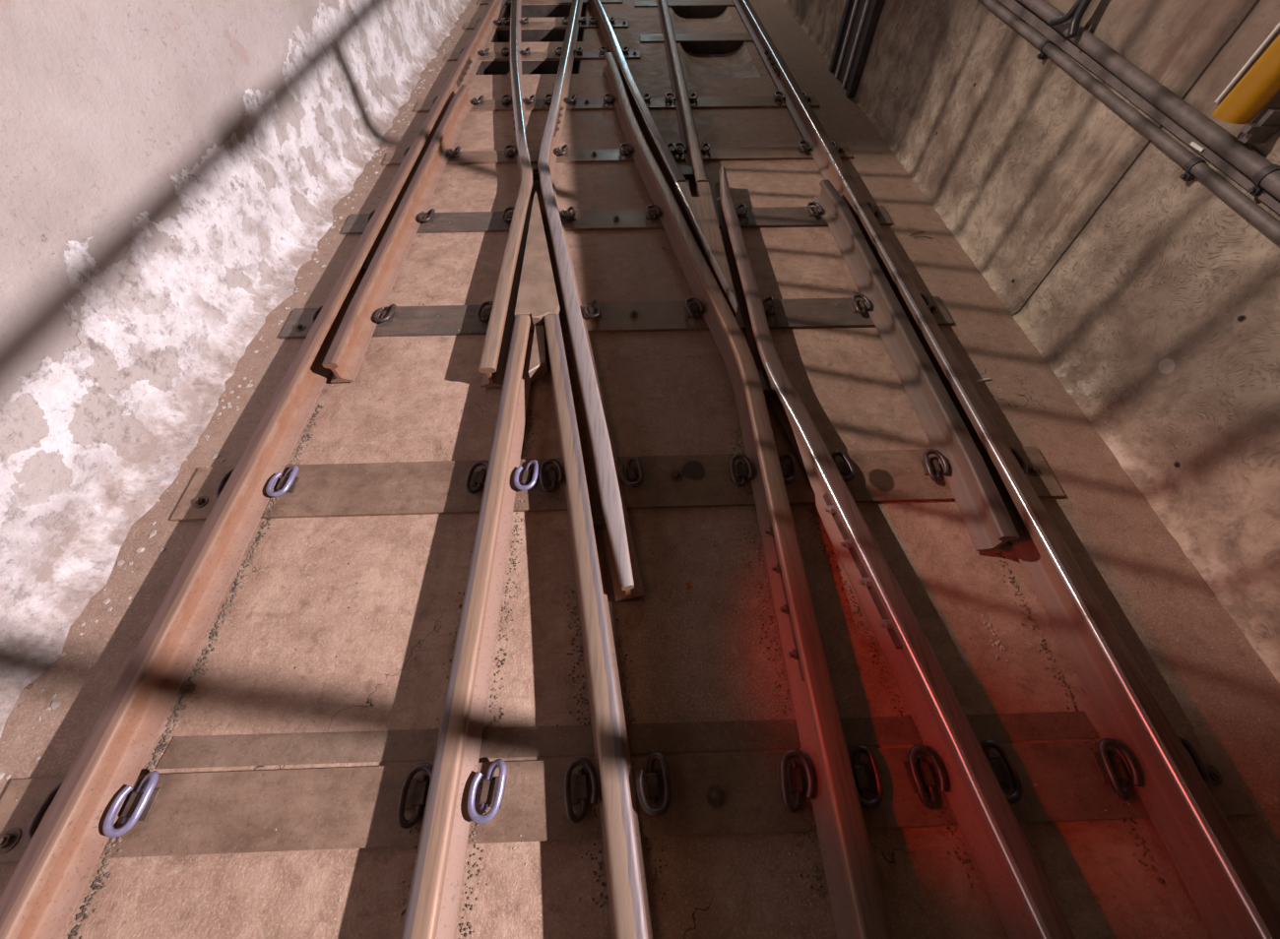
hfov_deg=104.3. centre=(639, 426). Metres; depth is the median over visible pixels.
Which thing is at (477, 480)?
clip
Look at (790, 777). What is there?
clip
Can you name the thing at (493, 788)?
clip
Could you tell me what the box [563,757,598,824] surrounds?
clip
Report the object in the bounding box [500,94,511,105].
clip
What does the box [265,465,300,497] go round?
clip
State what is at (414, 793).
clip
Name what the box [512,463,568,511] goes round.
plate
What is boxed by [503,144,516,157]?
clip
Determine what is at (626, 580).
rail
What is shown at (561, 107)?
bar
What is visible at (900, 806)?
plate
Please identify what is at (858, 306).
clip
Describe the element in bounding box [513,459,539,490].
clip
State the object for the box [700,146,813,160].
plate
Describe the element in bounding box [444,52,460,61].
plate
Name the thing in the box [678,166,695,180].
block
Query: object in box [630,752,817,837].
plate
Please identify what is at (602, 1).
plate
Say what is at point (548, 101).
clip
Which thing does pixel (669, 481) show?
plate
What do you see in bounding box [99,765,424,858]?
plate
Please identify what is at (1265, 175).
conduit
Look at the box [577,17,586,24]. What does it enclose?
clip
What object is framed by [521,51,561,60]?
plate
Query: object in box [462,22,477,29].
plate
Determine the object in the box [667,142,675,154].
clip
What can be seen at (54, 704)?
flakes
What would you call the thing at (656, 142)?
rail
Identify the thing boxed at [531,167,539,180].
block
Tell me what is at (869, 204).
clip
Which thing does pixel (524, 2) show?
plate
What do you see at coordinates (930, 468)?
clip
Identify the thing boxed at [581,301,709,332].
plate
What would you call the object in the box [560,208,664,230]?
plate
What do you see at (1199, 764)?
clip
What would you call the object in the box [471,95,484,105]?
clip
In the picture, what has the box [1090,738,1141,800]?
clip
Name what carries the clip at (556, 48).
on the plate at (544, 55)
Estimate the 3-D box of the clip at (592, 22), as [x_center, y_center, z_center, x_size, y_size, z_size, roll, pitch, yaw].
[-0.517,-4.472,5.483,0.094,0.043,0.142,-6,53,-5]
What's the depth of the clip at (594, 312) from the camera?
2.53 m
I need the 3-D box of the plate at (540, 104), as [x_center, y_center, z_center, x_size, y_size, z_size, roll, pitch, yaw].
[-0.846,-2.647,4.121,0.213,0.038,0.224,-1,53,-1]
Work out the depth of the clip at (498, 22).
5.43 m
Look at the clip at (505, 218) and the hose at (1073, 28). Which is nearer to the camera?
the hose at (1073, 28)
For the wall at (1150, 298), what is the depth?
1.98 m
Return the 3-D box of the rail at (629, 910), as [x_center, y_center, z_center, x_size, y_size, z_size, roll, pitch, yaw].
[-0.122,0.758,1.459,0.125,0.126,3.199,-8,53,-6]
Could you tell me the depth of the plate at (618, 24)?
5.46 m
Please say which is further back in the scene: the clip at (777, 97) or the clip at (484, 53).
the clip at (484, 53)
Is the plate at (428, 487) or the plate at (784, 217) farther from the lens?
the plate at (784, 217)
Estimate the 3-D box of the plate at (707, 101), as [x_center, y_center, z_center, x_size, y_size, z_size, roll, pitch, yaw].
[0.808,-2.682,4.147,0.784,0.038,0.237,-1,53,-1]
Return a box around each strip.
[155,711,1099,768]
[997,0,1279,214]
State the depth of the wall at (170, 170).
1.96 m
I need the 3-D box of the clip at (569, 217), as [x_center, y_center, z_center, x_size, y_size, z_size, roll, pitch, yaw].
[-0.445,-1.320,3.090,0.094,0.043,0.142,-7,53,-5]
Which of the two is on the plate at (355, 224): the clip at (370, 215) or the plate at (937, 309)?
the clip at (370, 215)
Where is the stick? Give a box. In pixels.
[975,378,990,382]
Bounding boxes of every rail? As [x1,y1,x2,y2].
[0,0,507,938]
[321,84,474,383]
[400,315,533,938]
[478,0,533,387]
[537,0,644,601]
[543,314,652,938]
[587,0,686,195]
[602,52,892,938]
[656,0,707,196]
[714,166,1076,938]
[732,0,1279,938]
[811,180,1019,551]
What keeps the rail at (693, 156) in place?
on the floor at (316, 656)
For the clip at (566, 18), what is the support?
on the plate at (559, 25)
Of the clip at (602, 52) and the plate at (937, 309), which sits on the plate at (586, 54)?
the clip at (602, 52)
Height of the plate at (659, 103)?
0.038 m
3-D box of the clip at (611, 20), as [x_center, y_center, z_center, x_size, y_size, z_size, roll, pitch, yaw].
[-0.323,-4.480,5.489,0.094,0.043,0.142,-7,53,-5]
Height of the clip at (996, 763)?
0.043 m
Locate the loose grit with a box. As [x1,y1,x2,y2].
[67,404,1164,938]
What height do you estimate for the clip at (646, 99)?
0.043 m
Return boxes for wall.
[0,0,471,737]
[781,0,1279,683]
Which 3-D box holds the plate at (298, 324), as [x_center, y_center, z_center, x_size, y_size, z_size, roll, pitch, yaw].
[-1.696,-0.503,2.493,0.140,0.038,0.223,-1,53,-1]
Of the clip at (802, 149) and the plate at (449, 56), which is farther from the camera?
the plate at (449, 56)
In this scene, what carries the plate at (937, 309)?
on the floor at (316, 656)
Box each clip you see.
[26,779,63,841]
[102,770,161,837]
[215,468,233,498]
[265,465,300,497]
[311,305,322,323]
[367,209,375,222]
[374,304,396,322]
[396,763,432,829]
[417,208,436,223]
[447,145,461,157]
[464,460,488,494]
[467,759,507,824]
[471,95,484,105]
[476,301,493,322]
[478,48,489,56]
[494,17,503,24]
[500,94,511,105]
[501,47,510,56]
[501,206,514,222]
[502,17,510,24]
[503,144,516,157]
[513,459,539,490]
[520,17,528,24]
[520,47,530,55]
[524,94,535,104]
[539,458,564,493]
[543,94,552,104]
[554,47,562,55]
[555,144,568,156]
[560,205,575,220]
[562,16,568,24]
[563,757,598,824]
[565,94,576,104]
[573,47,582,55]
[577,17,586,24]
[582,299,601,318]
[588,16,597,24]
[599,46,609,55]
[603,93,614,103]
[609,16,615,23]
[619,143,632,155]
[619,455,643,487]
[622,46,629,54]
[636,751,671,817]
[642,93,650,102]
[644,204,660,220]
[664,92,675,103]
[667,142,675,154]
[674,142,686,155]
[684,297,703,319]
[688,92,697,102]
[700,142,709,154]
[728,453,753,487]
[736,203,747,217]
[763,296,775,315]
[772,91,785,101]
[776,749,814,813]
[778,452,796,483]
[797,140,812,153]
[805,201,823,217]
[831,450,855,481]
[849,294,871,315]
[850,745,883,809]
[866,201,874,212]
[902,745,947,809]
[919,293,931,309]
[919,448,949,481]
[980,739,1023,803]
[1010,448,1027,474]
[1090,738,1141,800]
[1177,735,1212,792]
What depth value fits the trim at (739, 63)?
5.04 m
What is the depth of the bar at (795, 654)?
1.60 m
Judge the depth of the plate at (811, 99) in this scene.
4.19 m
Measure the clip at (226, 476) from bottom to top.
0.043 m
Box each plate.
[0,777,64,862]
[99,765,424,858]
[170,466,235,521]
[260,460,484,518]
[278,308,317,338]
[341,213,369,234]
[372,305,492,337]
[382,151,407,165]
[413,100,433,112]
[416,211,511,233]
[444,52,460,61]
[446,150,516,164]
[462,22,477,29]
[467,760,602,843]
[469,99,511,111]
[477,0,490,4]
[478,52,510,61]
[493,21,510,29]
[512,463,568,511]
[520,21,567,29]
[521,0,572,4]
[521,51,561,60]
[524,98,550,110]
[528,150,539,163]
[555,148,634,163]
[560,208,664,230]
[566,98,615,110]
[574,51,605,60]
[578,20,599,28]
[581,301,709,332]
[600,0,623,3]
[611,20,629,28]
[620,453,755,509]
[624,51,640,59]
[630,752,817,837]
[634,0,735,17]
[640,33,753,54]
[645,97,676,109]
[689,96,786,108]
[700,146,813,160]
[735,206,828,227]
[762,297,875,328]
[777,452,815,505]
[806,95,819,107]
[835,145,853,158]
[840,448,955,503]
[861,747,958,829]
[868,205,893,225]
[926,296,954,325]
[1001,740,1150,823]
[1009,447,1065,498]
[1183,736,1258,815]
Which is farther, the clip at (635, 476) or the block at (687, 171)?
the block at (687, 171)
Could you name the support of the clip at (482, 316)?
on the plate at (451, 320)
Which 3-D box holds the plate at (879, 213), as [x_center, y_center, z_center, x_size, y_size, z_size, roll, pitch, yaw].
[1.495,-1.295,3.094,0.089,0.038,0.217,-1,53,-1]
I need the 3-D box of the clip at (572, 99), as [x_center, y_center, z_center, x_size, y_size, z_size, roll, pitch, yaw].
[-0.579,-2.745,4.172,0.094,0.043,0.142,1,53,1]
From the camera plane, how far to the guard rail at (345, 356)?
2.75 m
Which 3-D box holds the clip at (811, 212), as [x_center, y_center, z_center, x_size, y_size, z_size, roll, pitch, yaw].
[1.096,-1.353,3.115,0.094,0.043,0.142,-5,53,-4]
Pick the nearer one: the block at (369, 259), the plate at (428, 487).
the plate at (428, 487)
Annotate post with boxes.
[1212,34,1279,143]
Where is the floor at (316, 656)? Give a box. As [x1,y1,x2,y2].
[0,0,1279,938]
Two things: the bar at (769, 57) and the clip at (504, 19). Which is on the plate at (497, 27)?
the clip at (504, 19)
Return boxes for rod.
[1215,22,1279,102]
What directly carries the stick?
on the floor at (316, 656)
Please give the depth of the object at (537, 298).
2.47 m
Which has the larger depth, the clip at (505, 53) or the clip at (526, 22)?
the clip at (526, 22)
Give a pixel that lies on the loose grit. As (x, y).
(226, 607)
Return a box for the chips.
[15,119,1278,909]
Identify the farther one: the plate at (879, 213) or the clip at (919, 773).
the plate at (879, 213)
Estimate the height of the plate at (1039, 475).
0.038 m
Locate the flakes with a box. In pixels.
[0,36,458,780]
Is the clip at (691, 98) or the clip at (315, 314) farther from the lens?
the clip at (691, 98)
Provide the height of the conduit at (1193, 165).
0.408 m
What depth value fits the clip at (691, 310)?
2.54 m
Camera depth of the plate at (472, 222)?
3.06 m
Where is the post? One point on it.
(1260, 84)
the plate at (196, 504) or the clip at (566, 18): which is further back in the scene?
the clip at (566, 18)
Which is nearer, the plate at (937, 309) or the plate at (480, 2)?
the plate at (937, 309)
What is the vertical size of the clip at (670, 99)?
0.043 m
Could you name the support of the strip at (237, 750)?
on the floor at (316, 656)
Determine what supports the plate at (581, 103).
on the floor at (316, 656)
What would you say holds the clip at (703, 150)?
on the plate at (761, 153)
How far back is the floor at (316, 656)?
1.70 m
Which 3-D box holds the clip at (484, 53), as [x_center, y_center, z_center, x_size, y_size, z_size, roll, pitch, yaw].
[-1.528,-3.671,4.875,0.094,0.043,0.142,0,53,0]
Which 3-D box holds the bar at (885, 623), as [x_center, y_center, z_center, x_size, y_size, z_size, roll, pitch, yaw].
[0.737,0.466,1.688,0.043,0.058,0.550,-9,53,-7]
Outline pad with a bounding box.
[607,558,643,602]
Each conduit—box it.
[978,0,1279,245]
[1018,0,1279,200]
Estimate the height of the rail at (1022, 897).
0.126 m
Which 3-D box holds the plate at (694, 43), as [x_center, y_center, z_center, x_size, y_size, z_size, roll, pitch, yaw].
[0.654,-4.039,5.274,1.310,0.146,0.232,-1,53,-1]
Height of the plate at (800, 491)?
0.038 m
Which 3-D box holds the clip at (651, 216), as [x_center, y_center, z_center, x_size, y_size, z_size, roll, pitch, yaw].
[0.081,-1.329,3.096,0.094,0.043,0.142,-7,53,-5]
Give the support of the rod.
attached to the wall at (1150, 298)
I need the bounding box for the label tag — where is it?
[1190,141,1205,151]
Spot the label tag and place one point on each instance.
(1194, 145)
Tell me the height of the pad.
0.015 m
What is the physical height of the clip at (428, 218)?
0.043 m
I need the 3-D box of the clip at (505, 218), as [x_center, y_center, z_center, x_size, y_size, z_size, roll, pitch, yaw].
[-0.803,-1.308,3.080,0.094,0.043,0.142,2,53,2]
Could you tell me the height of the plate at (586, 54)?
0.038 m
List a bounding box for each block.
[363,256,373,271]
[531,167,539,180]
[588,496,606,526]
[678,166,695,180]
[757,370,776,395]
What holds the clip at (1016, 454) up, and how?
on the plate at (1039, 475)
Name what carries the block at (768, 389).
attached to the rail at (1022, 897)
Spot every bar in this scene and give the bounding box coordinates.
[456,57,472,86]
[553,106,563,136]
[764,48,779,76]
[765,515,804,681]
[823,492,902,648]
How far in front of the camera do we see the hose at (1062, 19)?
2.13 m
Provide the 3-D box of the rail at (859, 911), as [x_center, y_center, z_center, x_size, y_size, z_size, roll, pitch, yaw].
[0.255,-0.707,2.572,0.360,0.126,6.838,-6,53,-4]
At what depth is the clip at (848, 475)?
1.96 m
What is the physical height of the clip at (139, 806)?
0.043 m
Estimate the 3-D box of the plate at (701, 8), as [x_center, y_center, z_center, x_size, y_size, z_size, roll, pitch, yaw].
[0.601,-5.050,6.041,1.340,0.146,0.212,-1,53,-1]
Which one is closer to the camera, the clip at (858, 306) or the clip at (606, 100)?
the clip at (858, 306)
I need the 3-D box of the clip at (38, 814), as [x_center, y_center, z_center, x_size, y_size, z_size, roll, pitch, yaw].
[-1.533,1.012,1.319,0.094,0.043,0.142,1,53,1]
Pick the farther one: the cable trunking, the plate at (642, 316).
the cable trunking
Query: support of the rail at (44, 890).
on the floor at (316, 656)
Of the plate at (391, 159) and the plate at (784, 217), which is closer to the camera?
the plate at (784, 217)
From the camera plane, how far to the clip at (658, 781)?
1.34 m
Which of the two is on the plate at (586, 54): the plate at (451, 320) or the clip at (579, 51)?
the clip at (579, 51)
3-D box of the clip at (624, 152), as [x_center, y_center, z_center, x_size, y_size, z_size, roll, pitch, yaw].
[-0.102,-2.007,3.612,0.094,0.043,0.142,-10,53,-8]
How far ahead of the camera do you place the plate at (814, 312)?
2.55 m
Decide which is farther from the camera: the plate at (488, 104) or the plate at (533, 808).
the plate at (488, 104)
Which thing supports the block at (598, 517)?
attached to the rail at (626, 580)
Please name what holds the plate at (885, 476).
on the floor at (316, 656)
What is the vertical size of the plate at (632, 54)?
0.038 m
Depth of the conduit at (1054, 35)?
1.93 m
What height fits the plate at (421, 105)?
0.038 m
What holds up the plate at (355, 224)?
on the floor at (316, 656)
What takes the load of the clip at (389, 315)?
on the plate at (451, 320)
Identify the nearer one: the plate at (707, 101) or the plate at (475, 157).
the plate at (475, 157)
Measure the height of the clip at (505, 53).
0.043 m
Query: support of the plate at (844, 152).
on the floor at (316, 656)
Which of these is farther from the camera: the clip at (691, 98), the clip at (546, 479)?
the clip at (691, 98)
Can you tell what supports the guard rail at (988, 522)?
on the floor at (316, 656)
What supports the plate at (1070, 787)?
on the floor at (316, 656)
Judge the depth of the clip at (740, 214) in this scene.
3.10 m
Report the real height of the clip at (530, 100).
0.043 m
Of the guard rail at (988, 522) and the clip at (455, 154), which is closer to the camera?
the guard rail at (988, 522)
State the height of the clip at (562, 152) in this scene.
0.043 m
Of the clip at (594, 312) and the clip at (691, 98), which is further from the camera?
the clip at (691, 98)
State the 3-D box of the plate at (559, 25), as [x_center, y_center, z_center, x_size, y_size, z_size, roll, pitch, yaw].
[-1.042,-4.330,5.398,0.503,0.038,0.240,-1,53,-1]
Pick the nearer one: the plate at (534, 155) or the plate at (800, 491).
the plate at (800, 491)
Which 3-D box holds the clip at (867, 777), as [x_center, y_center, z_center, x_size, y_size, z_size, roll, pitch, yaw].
[0.607,0.958,1.360,0.094,0.043,0.142,-1,53,-1]
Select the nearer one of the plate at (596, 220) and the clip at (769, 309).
the clip at (769, 309)
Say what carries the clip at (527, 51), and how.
on the plate at (544, 55)
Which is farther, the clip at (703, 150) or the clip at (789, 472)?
the clip at (703, 150)
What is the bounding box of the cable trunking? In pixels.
[829,0,884,98]
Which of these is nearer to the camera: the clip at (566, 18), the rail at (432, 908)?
the rail at (432, 908)
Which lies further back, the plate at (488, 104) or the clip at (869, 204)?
the plate at (488, 104)
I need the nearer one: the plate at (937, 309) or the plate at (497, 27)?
the plate at (937, 309)
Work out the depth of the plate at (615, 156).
3.59 m
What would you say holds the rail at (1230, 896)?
on the floor at (316, 656)
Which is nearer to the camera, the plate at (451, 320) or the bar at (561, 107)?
the plate at (451, 320)
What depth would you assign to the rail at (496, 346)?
2.75 m
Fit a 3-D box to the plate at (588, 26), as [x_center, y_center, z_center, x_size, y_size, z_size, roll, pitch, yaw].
[-0.549,-4.351,5.414,0.215,0.038,0.245,-1,53,-1]
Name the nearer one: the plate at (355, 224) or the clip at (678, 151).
the plate at (355, 224)
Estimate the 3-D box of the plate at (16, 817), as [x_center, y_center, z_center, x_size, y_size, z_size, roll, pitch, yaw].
[-1.638,1.042,1.319,0.141,0.038,0.172,-1,53,-1]
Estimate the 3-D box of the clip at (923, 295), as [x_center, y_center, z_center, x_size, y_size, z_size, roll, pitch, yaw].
[1.442,-0.636,2.570,0.094,0.043,0.142,-2,53,-2]
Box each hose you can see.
[1048,0,1081,27]
[1067,0,1091,38]
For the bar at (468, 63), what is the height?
0.058 m
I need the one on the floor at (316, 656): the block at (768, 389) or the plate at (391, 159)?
the plate at (391, 159)
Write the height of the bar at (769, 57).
0.058 m
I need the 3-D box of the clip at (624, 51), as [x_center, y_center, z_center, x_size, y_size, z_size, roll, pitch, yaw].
[-0.156,-3.704,4.900,0.094,0.043,0.142,-7,53,-5]
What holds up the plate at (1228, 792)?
on the floor at (316, 656)
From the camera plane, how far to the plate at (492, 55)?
4.84 m

